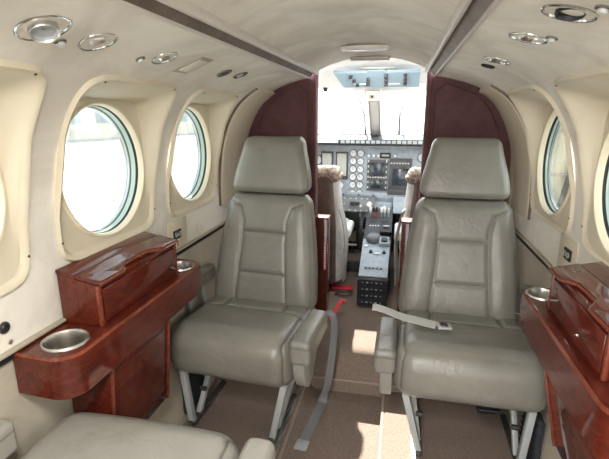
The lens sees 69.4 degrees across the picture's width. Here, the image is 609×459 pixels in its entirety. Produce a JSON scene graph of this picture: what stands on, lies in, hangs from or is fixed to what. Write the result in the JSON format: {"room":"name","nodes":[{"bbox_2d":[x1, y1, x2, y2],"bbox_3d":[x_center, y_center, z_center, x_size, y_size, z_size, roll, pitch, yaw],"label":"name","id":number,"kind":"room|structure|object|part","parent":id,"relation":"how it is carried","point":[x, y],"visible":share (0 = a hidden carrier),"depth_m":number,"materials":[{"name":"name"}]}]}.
{"room":"aircraft cabin","nodes":[
{"label":"aircraft cabin","id":0,"kind":"room"},
{"bbox_2d":[0,0,306,458],"bbox_3d":[-0.579,0.394,0.548,0.387,1.402,4.000,3,15,12],"label":"wall","id":1,"kind":"structure","parent":0,"point":[34,305],"depth_m":1.05,"materials":[{"name":"plastic"}]},
{"bbox_2d":[0,321,9,333],"bbox_3d":[-0.673,0.221,0.989,0.010,0.028,0.028,3,15,12],"label":"plug","id":2,"kind":"object","parent":1,"relation":"attached to","point":[4,326],"visible":1,"depth_m":0.98,"materials":[{"name":"black plastic"}]},
{"bbox_2d":[0,59,45,295],"bbox_3d":[-0.654,-0.050,0.769,0.215,0.488,0.462,3,15,12],"label":"window","id":3,"kind":"structure","parent":1,"relation":"in","point":[22,85],"depth_m":0.96,"materials":[{"name":"beige plastic"}]},
{"bbox_2d":[13,15,71,42],"bbox_3d":[-0.446,-0.347,0.748,0.091,0.053,0.094,4,15,16],"label":"light","id":4,"kind":"object","parent":1,"relation":"attached to","point":[51,33],"visible":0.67,"depth_m":0.74,"materials":[{"name":"silver metal"}]},
{"bbox_2d":[53,38,66,47],"bbox_3d":[-0.458,-0.350,0.823,0.024,0.019,0.024,5,16,20],"label":"button","id":5,"kind":"object","parent":1,"relation":"attached to","point":[60,43],"visible":0.95,"depth_m":0.82,"materials":[{"name":"silver metal"}]},
{"bbox_2d":[78,33,117,50],"bbox_3d":[-0.417,-0.384,0.885,0.077,0.044,0.080,4,15,16],"label":"light","id":6,"kind":"object","parent":1,"relation":"attached to","point":[97,41],"visible":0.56,"depth_m":0.88,"materials":[{"name":"silver metal"}]},
{"bbox_2d":[13,231,201,419],"bbox_3d":[-0.520,0.333,1.366,0.154,0.568,0.727,3,15,12],"label":"cabinet","id":7,"kind":"object","parent":1,"relation":"attached to","point":[110,354],"visible":0.99,"depth_m":1.19,"materials":[{"name":"brown wood"}]},
{"bbox_3d":[-0.505,0.080,1.301,0.068,0.027,0.404,3,15,12],"label":"lid","id":8,"kind":"part","parent":7,"relation":"part of","materials":[{"name":"brown wood"}]},
{"bbox_3d":[-0.481,0.150,1.313,0.010,0.088,0.370,3,15,12],"label":"panel","id":9,"kind":"part","parent":7,"relation":"part of","materials":[{"name":"brown wood"}]},
{"bbox_3d":[-0.490,0.457,1.325,0.034,0.228,0.242,3,15,12],"label":"door","id":10,"kind":"part","parent":7,"relation":"part of","materials":[{"name":"brown wood"}]},
{"bbox_2d":[0,220,225,366],"bbox_3d":[-0.764,0.396,0.579,0.017,0.024,3.980,3,15,12],"label":"trim","id":11,"kind":"structure","parent":1,"relation":"attached to","point":[7,356],"depth_m":1.10,"materials":[{"name":"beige plastic"}]},
{"bbox_2d":[54,75,177,261],"bbox_3d":[-0.538,-0.187,1.292,0.215,0.488,0.462,3,15,12],"label":"window","id":12,"kind":"structure","parent":1,"relation":"in","point":[137,109],"depth_m":1.35,"materials":[{"name":"beige plastic"}]},
{"bbox_3d":[-0.638,-0.177,1.317,0.003,0.360,0.360,3,15,12],"label":"pane","id":13,"kind":"part","parent":12,"relation":"part of","materials":[{"name":"glass"}]},
{"bbox_3d":[-0.622,-0.176,1.313,0.044,0.414,0.414,3,15,12],"label":"frame","id":14,"kind":"part","parent":12,"relation":"part of","materials":[{"name":"green plastic"}]},
{"bbox_2d":[135,56,144,62],"bbox_3d":[-0.401,-0.415,1.073,0.024,0.019,0.024,5,16,20],"label":"button","id":15,"kind":"object","parent":1,"relation":"attached to","point":[139,59],"visible":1,"depth_m":1.07,"materials":[{"name":"silver metal"}]},
{"bbox_2d":[151,52,177,63],"bbox_3d":[-0.362,-0.450,1.135,0.070,0.044,0.072,4,15,16],"label":"light","id":16,"kind":"object","parent":1,"relation":"attached to","point":[163,58],"visible":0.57,"depth_m":1.13,"materials":[{"name":"silver metal"}]},
{"bbox_2d":[167,216,187,249],"bbox_3d":[-0.501,0.024,1.755,0.013,0.130,0.150,3,15,12],"label":"socket","id":17,"kind":"object","parent":1,"relation":"attached to","point":[177,229],"visible":0.87,"depth_m":1.76,"materials":[{"name":"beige plastic"}]},
{"bbox_2d":[172,57,213,73],"bbox_3d":[-0.327,-0.483,1.292,0.099,0.042,0.085,3,15,12],"label":"cover plate","id":18,"kind":"object","parent":1,"relation":"attached to","point":[194,64],"visible":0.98,"depth_m":1.28,"materials":[{"name":"plastic"}]},
{"bbox_2d":[166,88,238,216],"bbox_3d":[-0.422,-0.323,1.816,0.215,0.488,0.462,3,15,12],"label":"window","id":19,"kind":"structure","parent":1,"relation":"in","point":[208,111],"depth_m":1.93,"materials":[{"name":"beige plastic"}]},
{"bbox_3d":[-0.522,-0.314,1.840,0.003,0.360,0.360,3,15,12],"label":"pane","id":20,"kind":"part","parent":19,"relation":"part of","materials":[{"name":"glass"}]},
{"bbox_3d":[-0.506,-0.313,1.837,0.044,0.414,0.414,3,15,12],"label":"frame","id":21,"kind":"part","parent":19,"relation":"part of","materials":[{"name":"green plastic"}]},
{"bbox_2d":[190,379,227,427],"bbox_3d":[-0.728,1.126,0.507,0.030,0.008,3.480,3,15,12],"label":"trim","id":22,"kind":"structure","parent":1,"relation":"attached to","point":[196,424],"depth_m":1.86,"materials":[{"name":"metal"}]},
{"bbox_2d":[107,0,317,78],"bbox_3d":[-0.369,-0.286,0.324,0.048,0.043,3.940,3,15,12],"label":"trim","id":23,"kind":"structure","parent":1,"relation":"attached to","point":[184,15],"depth_m":1.01,"materials":[{"name":"grey plastic"}]},
{"bbox_2d":[216,69,231,76],"bbox_3d":[-0.279,-0.544,1.525,0.056,0.029,0.058,1,15,5],"label":"air vent","id":24,"kind":"object","parent":1,"relation":"in","point":[225,72],"visible":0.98,"depth_m":1.51,"materials":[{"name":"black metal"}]},
{"bbox_2d":[233,72,247,78],"bbox_3d":[-0.241,-0.579,1.645,0.059,0.028,0.060,5,15,19],"label":"air vent","id":25,"kind":"object","parent":1,"relation":"in","point":[239,75],"visible":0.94,"depth_m":1.63,"materials":[{"name":"silver metal"}]},
{"bbox_2d":[219,88,274,205],"bbox_3d":[-0.285,-0.416,2.207,0.207,0.554,0.308,3,15,12],"label":"trim","id":26,"kind":"structure","parent":1,"relation":"attached to","point":[238,126],"depth_m":2.16,"materials":[{"name":"beige plastic"}]},
{"bbox_2d":[272,384,300,456],"bbox_3d":[-0.386,1.144,0.436,0.030,0.008,3.480,3,15,12],"label":"trim","id":27,"kind":"structure","parent":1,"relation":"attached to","point":[297,388],"depth_m":1.78,"materials":[{"name":"metal"}]},
{"bbox_2d":[278,386,305,458],"bbox_3d":[-0.354,1.148,0.430,0.012,0.012,3.500,3,15,12],"label":"trim","id":28,"kind":"structure","parent":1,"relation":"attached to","point":[304,387],"depth_m":1.78,"materials":[{"name":"metal"}]},
{"bbox_2d":[187,0,459,70],"bbox_3d":[-0.093,-0.318,0.255,0.524,0.058,4.000,3,15,12],"label":"ceiling","id":29,"kind":"structure","parent":0,"point":[312,32],"depth_m":1.26,"materials":[{"name":"plastic"}]},
{"bbox_2d":[340,45,388,51],"bbox_3d":[0.236,-0.715,1.738,0.196,0.016,0.072,3,15,12],"label":"recessed light","id":30,"kind":"object","parent":29,"relation":"in","point":[355,48],"visible":1,"depth_m":1.71,"materials":[{"name":"white plastic"}]},
{"bbox_2d":[350,56,389,60],"bbox_3d":[0.313,-0.817,2.100,0.185,0.018,0.037,3,15,12],"label":"bar","id":31,"kind":"object","parent":29,"relation":"attached to","point":[357,58],"visible":0.91,"depth_m":2.09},
{"bbox_2d":[183,249,519,458],"bbox_3d":[0.043,0.884,1.224,1.440,0.213,5.300,3,15,12],"label":"floor","id":32,"kind":"structure","parent":0,"point":[348,427],"depth_m":1.87,"materials":[{"name":"beige carpet"}]},
{"bbox_2d":[0,412,274,458],"bbox_3d":[-0.464,0.527,0.569,0.589,1.126,1.130,3,15,12],"label":"passenger seat","id":33,"kind":"object","parent":32,"relation":"on","point":[82,435],"visible":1,"depth_m":1.00,"materials":[{"name":"grey leather"}]},
{"bbox_3d":[-0.681,0.481,0.845,0.048,0.079,0.270,3,15,12],"label":"armrest","id":34,"kind":"part","parent":33,"relation":"part of","materials":[{"name":"grey leather"}]},
{"bbox_3d":[-0.129,0.561,0.923,0.074,0.094,0.270,3,15,12],"label":"armrest","id":35,"kind":"part","parent":33,"relation":"part of","materials":[{"name":"grey leather"}]},
{"bbox_2d":[182,372,204,413],"bbox_3d":[-0.470,0.640,1.861,0.033,0.222,0.171,3,15,12],"label":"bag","id":36,"kind":"object","parent":32,"relation":"on","point":[196,380],"visible":0.29,"depth_m":1.85,"materials":[{"name":"black fabric"}]},
{"bbox_2d":[170,136,336,450],"bbox_3d":[-0.182,0.224,1.806,0.626,1.164,0.641,4,15,16],"label":"passenger seat","id":37,"kind":"object","parent":32,"relation":"on","point":[262,325],"visible":0.91,"depth_m":1.84,"materials":[{"name":"grey leather"}]},
{"bbox_3d":[-0.463,0.657,1.749,0.030,0.266,0.060,4,15,16],"label":"leg","id":38,"kind":"part","parent":37,"relation":"part of","materials":[{"name":"grey paint"}]},
{"bbox_3d":[-0.410,0.612,1.901,0.021,0.286,0.219,5,15,18],"label":"leg","id":39,"kind":"part","parent":37,"relation":"part of","materials":[{"name":"grey paint"}]},
{"bbox_3d":[-0.461,0.213,1.872,0.048,0.079,0.270,4,15,16],"label":"armrest","id":40,"kind":"part","parent":37,"relation":"part of","materials":[{"name":"grey leather"}]},
{"bbox_2d":[170,295,315,387],"bbox_3d":[-0.229,0.421,1.781,0.504,0.219,0.468,4,15,16],"label":"seat cushion","id":41,"kind":"object","parent":37,"relation":"on","point":[241,338],"depth_m":1.60,"materials":[{"name":"grey leather"}]},
{"bbox_3d":[-0.161,0.085,1.931,0.471,0.470,0.217,4,15,16],"label":"backrest","id":42,"kind":"part","parent":37,"relation":"part of","materials":[{"name":"grey leather"}]},
{"bbox_3d":[-0.099,0.684,1.645,0.032,0.270,0.100,-14,20,-42],"label":"leg","id":43,"kind":"part","parent":37,"relation":"part of","materials":[{"name":"grey paint"}]},
{"bbox_3d":[-0.057,0.638,1.801,0.024,0.288,0.226,8,17,29],"label":"leg","id":44,"kind":"part","parent":37,"relation":"part of","materials":[{"name":"grey paint"}]},
{"bbox_3d":[0.019,0.383,1.587,0.074,0.094,0.270,4,15,16],"label":"armrest","id":45,"kind":"part","parent":37,"relation":"part of","materials":[{"name":"grey leather"}]},
{"bbox_2d":[314,213,330,310],"bbox_3d":[0.087,0.196,2.404,0.094,0.560,0.094,3,15,12],"label":"partition panel","id":46,"kind":"object","parent":32,"relation":"on","point":[322,221],"visible":0.73,"depth_m":2.35,"materials":[{"name":"brown wood"}]},
{"bbox_2d":[317,165,353,283],"bbox_3d":[0.094,-0.060,2.926,0.454,0.783,0.592,3,15,12],"label":"chair","id":47,"kind":"object","parent":32,"relation":"on","point":[329,176],"visible":0.44,"depth_m":2.64,"materials":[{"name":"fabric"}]},
{"bbox_3d":[0.029,-0.004,2.714,0.330,0.720,0.125,3,15,12],"label":"panel","id":48,"kind":"part","parent":47,"relation":"part of","materials":[{"name":"brown wood"}]},
{"bbox_3d":[0.290,-0.004,2.873,0.044,0.060,0.280,3,15,12],"label":"armrest","id":49,"kind":"part","parent":47,"relation":"part of","materials":[{"name":"white leather"}]},
{"bbox_2d":[328,298,345,320],"bbox_3d":[0.181,0.432,2.395,0.038,0.060,0.186,7,16,26],"label":"strap","id":50,"kind":"object","parent":32,"relation":"on","point":[342,300],"visible":0.8,"depth_m":2.40,"materials":[{"name":"red fabric"}]},
{"bbox_2d":[332,284,352,289],"bbox_3d":[0.243,0.371,2.822,0.135,0.014,0.055,3,15,12],"label":"floor marker","id":51,"kind":"object","parent":32,"relation":"on","point":[334,286],"visible":1,"depth_m":2.80,"materials":[{"name":"red plastic"}]},
{"bbox_2d":[335,290,352,295],"bbox_3d":[0.244,0.394,2.733,0.116,0.012,0.080,3,15,12],"label":"ring","id":52,"kind":"object","parent":32,"relation":"on","point":[336,291],"visible":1,"depth_m":2.72,"materials":[{"name":"metal"}]},
{"bbox_2d":[348,231,356,252],"bbox_3d":[0.334,0.073,3.549,0.180,0.251,0.070,3,15,12],"label":"rudder pedals","id":53,"kind":"object","parent":32,"relation":"on","point":[352,237],"visible":0.32,"depth_m":3.53,"materials":[{"name":"metal"}]},
{"bbox_2d":[347,260,359,271],"bbox_3d":[0.356,0.261,3.138,0.100,0.075,0.030,3,15,12],"label":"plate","id":54,"kind":"object","parent":32,"relation":"on","point":[351,265],"visible":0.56,"depth_m":3.13,"materials":[{"name":"black metal"}]},
{"bbox_2d":[312,375,396,387],"bbox_3d":[0.230,0.701,2.031,1.220,0.012,0.012,3,15,12],"label":"trim","id":55,"kind":"structure","parent":32,"relation":"on","point":[314,376],"depth_m":2.03,"materials":[{"name":"metal"}]},
{"bbox_2d":[357,207,392,306],"bbox_3d":[0.455,0.129,2.862,0.208,0.480,0.797,3,15,12],"label":"pedestal","id":56,"kind":"object","parent":32,"relation":"on","point":[375,236],"visible":1,"depth_m":2.67,"materials":[{"name":"black plastic"}]},
{"bbox_3d":[0.438,0.052,2.797,0.092,0.067,0.091,3,15,12],"label":"trim knob","id":57,"kind":"part","parent":56,"relation":"part of","materials":[{"name":"grey plastic"}]},
{"bbox_3d":[0.426,0.169,2.664,0.172,0.131,0.341,3,15,12],"label":"trim panel","id":58,"kind":"part","parent":56,"relation":"part of","materials":[{"name":"grey metal"}]},
{"bbox_3d":[0.536,-0.008,2.891,0.075,0.072,0.109,3,15,12],"label":"quadrant plate","id":59,"kind":"part","parent":56,"relation":"part of","materials":[{"name":"black plastic"}]},
{"bbox_2d":[378,394,384,458],"bbox_3d":[-0.003,1.173,0.359,0.014,0.014,3.500,3,15,12],"label":"trim","id":60,"kind":"structure","parent":32,"relation":"on","point":[383,395],"depth_m":1.77,"materials":[{"name":"metal"}]},
{"bbox_2d":[396,217,411,319],"bbox_3d":[0.541,0.220,2.310,0.094,0.560,0.094,3,15,12],"label":"partition panel","id":61,"kind":"object","parent":32,"relation":"on","point":[406,222],"visible":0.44,"depth_m":2.24,"materials":[{"name":"brown wood"}]},
{"bbox_2d":[394,167,420,285],"bbox_3d":[0.801,-0.022,2.779,0.454,0.782,0.593,3,15,12],"label":"chair","id":62,"kind":"object","parent":32,"relation":"on","point":[412,177],"visible":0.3,"depth_m":2.54,"materials":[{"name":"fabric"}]},
{"bbox_3d":[0.596,0.013,2.809,0.044,0.060,0.280,3,15,12],"label":"armrest","id":63,"kind":"part","parent":62,"relation":"part of","materials":[{"name":"white leather"}]},
{"bbox_3d":[0.770,0.036,2.560,0.330,0.720,0.125,3,15,12],"label":"panel","id":64,"kind":"part","parent":62,"relation":"part of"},
{"bbox_2d":[410,396,419,458],"bbox_3d":[0.123,1.171,0.331,0.030,0.008,3.480,3,15,12],"label":"trim","id":65,"kind":"structure","parent":32,"relation":"on","point":[413,456],"depth_m":1.63,"materials":[{"name":"metal"}]},
{"bbox_2d":[372,137,547,458],"bbox_3d":[0.577,0.237,1.681,0.613,1.126,0.636,3,15,12],"label":"passenger seat","id":66,"kind":"object","parent":32,"relation":"on","point":[456,336],"visible":0.9,"depth_m":1.71,"materials":[{"name":"grey leather"}]},
{"bbox_3d":[0.300,0.418,1.613,0.074,0.094,0.270,3,15,12],"label":"armrest","id":67,"kind":"part","parent":66,"relation":"part of","materials":[{"name":"grey leather"}]},
{"bbox_3d":[0.389,0.698,1.593,0.084,0.270,0.060,3,15,12],"label":"leg","id":68,"kind":"part","parent":66,"relation":"part of","materials":[{"name":"grey paint"}]},
{"bbox_3d":[0.432,0.652,1.749,0.024,0.288,0.226,0,15,-1],"label":"leg","id":69,"kind":"part","parent":66,"relation":"part of","materials":[{"name":"grey paint"}]},
{"bbox_3d":[0.635,0.118,1.801,0.471,0.470,0.217,3,15,12],"label":"backrest","id":70,"kind":"part","parent":66,"relation":"part of","materials":[{"name":"grey leather"}]},
{"bbox_2d":[392,310,547,411],"bbox_3d":[0.600,0.456,1.644,0.522,0.219,0.468,3,15,12],"label":"seat cushion","id":71,"kind":"object","parent":66,"relation":"on","point":[486,359],"depth_m":1.46,"materials":[{"name":"grey leather"}]},
{"bbox_2d":[477,406,500,413],"bbox_3d":[0.770,0.650,1.825,0.097,0.224,0.114,3,15,12],"label":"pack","id":72,"kind":"object","parent":66,"relation":"attached to","point":[480,408],"visible":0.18,"depth_m":1.80,"materials":[{"name":"black fabric"}]},
{"bbox_3d":[0.791,0.673,1.670,0.021,0.286,0.219,3,15,11],"label":"leg","id":73,"kind":"part","parent":66,"relation":"part of","materials":[{"name":"grey paint"}]},
{"bbox_3d":[0.760,0.719,1.512,0.030,0.266,0.060,3,15,12],"label":"leg","id":74,"kind":"part","parent":66,"relation":"part of","materials":[{"name":"grey paint"}]},
{"bbox_3d":[0.850,0.280,1.618,0.048,0.079,0.270,3,15,12],"label":"armrest","id":75,"kind":"part","parent":66,"relation":"part of","materials":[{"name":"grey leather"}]},
{"bbox_2d":[518,412,545,458],"bbox_3d":[0.805,0.724,1.564,0.029,0.217,0.173,3,15,12],"label":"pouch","id":76,"kind":"object","parent":32,"relation":"on","point":[535,446],"visible":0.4,"depth_m":1.49,"materials":[{"name":"black fabric"}]},
{"bbox_2d":[318,134,422,251],"bbox_3d":[0.590,-0.285,3.557,1.360,0.950,0.040,3,15,12],"label":"wall","id":77,"kind":"structure","parent":0,"point":[395,216],"depth_m":3.58,"materials":[{"name":"black plastic"}]},
{"bbox_2d":[318,135,422,230],"bbox_3d":[0.548,-0.339,3.317,1.330,0.725,0.366,3,15,12],"label":"panel","id":78,"kind":"object","parent":77,"relation":"attached to","point":[374,168],"visible":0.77,"depth_m":3.25,"materials":[{"name":"grey paint"}]},
{"bbox_3d":[0.299,-0.195,3.312,0.460,0.121,0.083,3,15,12],"label":"sub panel","id":79,"kind":"part","parent":78,"relation":"part of","materials":[{"name":"grey metal"}]},
{"bbox_3d":[0.534,-0.153,3.308,0.240,0.120,0.050,3,15,12],"label":"sub panel","id":80,"kind":"part","parent":78,"relation":"part of","materials":[{"name":"grey metal"}]},
{"bbox_3d":[0.876,-0.164,3.192,0.460,0.121,0.083,3,15,12],"label":"sub panel","id":81,"kind":"part","parent":78,"relation":"part of","materials":[{"name":"grey metal"}]},
{"bbox_2d":[318,83,426,135],"bbox_3d":[0.529,-0.804,3.127,1.399,0.412,0.605,3,15,12],"label":"window","id":82,"kind":"structure","parent":77,"relation":"in","point":[409,102],"depth_m":2.98,"materials":[{"name":"white glass"}]},
{"bbox_3d":[0.184,-0.824,3.159,0.630,0.323,0.491,3,15,12],"label":"pane","id":83,"kind":"part","parent":82,"relation":"part of","materials":[{"name":"glass"}]},
{"bbox_2d":[358,98,366,133],"bbox_3d":[0.447,-0.840,3.324,0.033,0.281,0.315,5,15,17],"label":"windscreen wiper","id":84,"kind":"object","parent":82,"relation":"attached to","point":[359,99],"visible":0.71,"depth_m":3.27,"materials":[{"name":"grey paint"}]},
{"bbox_2d":[363,89,381,100],"bbox_3d":[0.430,-0.850,2.787,0.122,0.074,0.066,3,15,12],"label":"magnetic compass","id":85,"kind":"object","parent":82,"relation":"attached to","point":[368,95],"visible":1,"depth_m":2.76,"materials":[{"name":"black plastic"}]},
{"bbox_3d":[0.491,-0.801,3.067,0.069,0.343,0.447,3,15,12],"label":"post","id":86,"kind":"part","parent":82,"relation":"part of","materials":[{"name":"white paint"}]},
{"bbox_2d":[398,114,400,133],"bbox_3d":[0.715,-0.826,3.269,0.033,0.281,0.315,2,15,7],"label":"windscreen wiper","id":87,"kind":"object","parent":82,"relation":"attached to","point":[399,122],"visible":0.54,"depth_m":3.32,"materials":[{"name":"grey paint"}]},
{"bbox_3d":[0.858,-0.787,3.019,0.630,0.323,0.491,3,15,12],"label":"pane","id":88,"kind":"part","parent":82,"relation":"part of","materials":[{"name":"glass"}]},
{"bbox_2d":[318,58,426,86],"bbox_3d":[0.402,-0.864,2.502,1.320,0.218,0.630,3,15,12],"label":"ceiling","id":89,"kind":"structure","parent":0,"point":[326,75],"depth_m":2.62,"materials":[{"name":"white paint"}]},
{"bbox_2d":[333,66,419,87],"bbox_3d":[0.420,-0.921,2.574,0.600,0.155,0.280,3,15,12],"label":"panel","id":90,"kind":"object","parent":89,"relation":"attached to","point":[374,76],"visible":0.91,"depth_m":2.63,"materials":[{"name":"blue plastic"}]},
{"bbox_2d":[321,83,328,90],"bbox_3d":[0.128,-0.876,2.706,0.048,0.050,0.052,3,15,12],"label":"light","id":91,"kind":"object","parent":90,"relation":"attached to","point":[325,86],"visible":1,"depth_m":2.69,"materials":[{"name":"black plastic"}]},
{"bbox_2d":[248,70,510,212],"bbox_3d":[0.342,-0.125,2.346,1.429,1.500,0.066,3,15,12],"label":"wall","id":92,"kind":"structure","parent":0,"point":[453,108],"depth_m":2.16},
{"bbox_2d":[506,162,513,212],"bbox_3d":[1.111,-0.224,2.781,0.108,1.373,1.350,3,15,12],"label":"wall","id":93,"kind":"structure","parent":0,"point":[508,200],"depth_m":2.11,"materials":[{"name":"white paint"}]},
{"bbox_2d":[437,0,608,458],"bbox_3d":[0.404,0.447,0.344,0.411,1.402,4.000,3,15,12],"label":"wall","id":94,"kind":"structure","parent":0,"point":[580,47],"depth_m":1.18,"materials":[{"name":"plastic"}]},
{"bbox_2d":[425,0,501,76],"bbox_3d":[0.182,-0.257,0.210,0.048,0.043,3.940,3,15,12],"label":"trim","id":95,"kind":"structure","parent":94,"relation":"attached to","point":[468,15],"depth_m":1.00,"materials":[{"name":"grey plastic"}]},
{"bbox_3d":[0.165,-0.266,0.211,0.013,0.024,3.940,3,15,12],"label":"rail","id":96,"kind":"part","parent":95,"relation":"part of","materials":[{"name":"beige plastic"}]},
{"bbox_2d":[481,64,494,68],"bbox_3d":[0.594,-0.529,1.421,0.044,0.020,0.044,1,15,5],"label":"air vent","id":97,"kind":"object","parent":94,"relation":"in","point":[482,65],"visible":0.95,"depth_m":1.41,"materials":[{"name":"black plastic"}]},
{"bbox_2d":[482,56,509,64],"bbox_3d":[0.561,-0.503,1.282,0.079,0.044,0.080,4,15,16],"label":"light","id":98,"kind":"object","parent":94,"relation":"attached to","point":[492,59],"visible":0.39,"depth_m":1.28,"materials":[{"name":"silver metal"}]},
{"bbox_2d":[498,409,510,429],"bbox_3d":[0.480,1.191,0.256,0.030,0.008,3.480,3,15,12],"label":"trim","id":99,"kind":"structure","parent":94,"relation":"attached to","point":[503,411],"depth_m":1.85,"materials":[{"name":"metal"}]},
{"bbox_2d":[479,84,530,219],"bbox_3d":[0.887,-0.353,1.964,0.212,0.554,0.308,3,15,12],"label":"trim","id":100,"kind":"structure","parent":94,"relation":"attached to","point":[520,201],"depth_m":1.93,"materials":[{"name":"beige plastic"}]},
{"bbox_2d":[508,32,547,44],"bbox_3d":[0.473,-0.413,0.927,0.079,0.042,0.080,4,15,16],"label":"light","id":101,"kind":"object","parent":94,"relation":"attached to","point":[523,38],"visible":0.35,"depth_m":0.92,"materials":[{"name":"silver metal"}]},
{"bbox_2d":[515,228,553,268],"bbox_3d":[0.596,0.469,0.296,0.017,0.024,3.980,3,15,12],"label":"trim","id":102,"kind":"structure","parent":94,"relation":"attached to","point":[538,255],"depth_m":1.75,"materials":[{"name":"black plastic"}]},
{"bbox_2d":[508,84,575,233],"bbox_3d":[0.847,-0.264,1.589,0.195,0.488,0.462,3,15,12],"label":"window","id":103,"kind":"structure","parent":94,"relation":"in","point":[543,121],"depth_m":1.70,"materials":[{"name":"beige plastic"}]},
{"bbox_3d":[0.928,-0.245,1.576,0.029,0.414,0.414,3,15,12],"label":"frame","id":104,"kind":"part","parent":103,"relation":"part of","materials":[{"name":"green plastic"}]},
{"bbox_3d":[0.939,-0.244,1.574,0.003,0.360,0.360,3,15,12],"label":"pane","id":105,"kind":"part","parent":103,"relation":"part of","materials":[{"name":"glass"}]},
{"bbox_2d":[545,35,558,42],"bbox_3d":[0.493,-0.380,0.875,0.024,0.017,0.024,1,15,3],"label":"button","id":106,"kind":"object","parent":94,"relation":"attached to","point":[550,39],"visible":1,"depth_m":0.87,"materials":[{"name":"silver metal"}]},
{"bbox_2d":[519,261,608,458],"bbox_3d":[0.692,0.371,1.113,0.157,0.522,0.665,3,15,12],"label":"side table","id":107,"kind":"object","parent":94,"relation":"attached to","point":[566,323],"visible":1,"depth_m":1.03,"materials":[{"name":"brown wood"}]},
{"bbox_3d":[0.632,0.509,1.025,0.055,0.178,0.295,3,15,12],"label":"door","id":108,"kind":"part","parent":107,"relation":"part of","materials":[{"name":"brown wood"}]},
{"bbox_3d":[0.650,0.216,1.057,0.010,0.089,0.327,3,15,12],"label":"panel","id":109,"kind":"part","parent":107,"relation":"part of","materials":[{"name":"brown wood"}]},
{"bbox_3d":[0.674,0.148,1.034,0.068,0.028,0.361,3,15,12],"label":"lid","id":110,"kind":"part","parent":107,"relation":"part of","materials":[{"name":"brown wood"}]},
{"bbox_2d":[557,233,578,265],"bbox_3d":[0.855,0.085,1.439,0.013,0.130,0.150,3,15,12],"label":"socket","id":111,"kind":"object","parent":94,"relation":"attached to","point":[569,247],"visible":0.86,"depth_m":1.43,"materials":[{"name":"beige plastic"}]},
{"bbox_2d":[540,4,598,22],"bbox_3d":[0.422,-0.351,0.700,0.086,0.040,0.086,11,18,37],"label":"light","id":112,"kind":"object","parent":94,"relation":"attached to","point":[558,15],"visible":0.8,"depth_m":0.70,"materials":[{"name":"silver metal"}]},
{"bbox_2d":[554,66,608,265],"bbox_3d":[0.731,-0.128,1.066,0.195,0.488,0.462,3,15,12],"label":"window","id":113,"kind":"structure","parent":94,"relation":"in","point":[584,95],"depth_m":1.23,"materials":[{"name":"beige plastic"}]},
{"bbox_3d":[0.812,-0.109,1.053,0.029,0.414,0.414,3,15,12],"label":"frame","id":114,"kind":"part","parent":113,"relation":"part of","materials":[{"name":"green plastic"}]},
{"bbox_2d":[594,4,608,14],"bbox_3d":[0.434,-0.320,0.637,0.024,0.017,0.024,1,15,3],"label":"button","id":115,"kind":"object","parent":94,"relation":"attached to","point":[601,9],"visible":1,"depth_m":0.63,"materials":[{"name":"silver metal"}]},
{"label":"outside","id":116,"kind":"structure","parent":0,"visible":0},
{"bbox_2d":[63,129,422,210],"bbox_3d":[-0.156,2.382,0.655,160.000,0.020,160.000,3,15,12],"label":"ground","id":117,"kind":"structure","parent":116,"point":[102,153],"depth_m":25.71,"materials":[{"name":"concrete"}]},
{"bbox_2d":[66,108,192,140],"bbox_3d":[-23.336,-15.017,51.989,8.600,7.800,64.600,6,16,23],"label":"building","id":118,"kind":"structure","parent":117,"relation":"on","point":[103,129],"depth_m":46.14,"materials":[{"name":"white paint"}]},
{"bbox_2d":[550,134,566,202],"bbox_3d":[10.329,-3.538,10.212,11.600,6.625,1.400,3,15,12],"label":"hangar","id":119,"kind":"structure","parent":117,"relation":"on","point":[557,167],"depth_m":11.10,"materials":[{"name":"white paint"}]},
{"bbox_3d":[10.230,-1.185,10.350,10.800,0.070,0.060,3,15,12],"label":"rail","id":120,"kind":"part","parent":119,"relation":"part of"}
]}

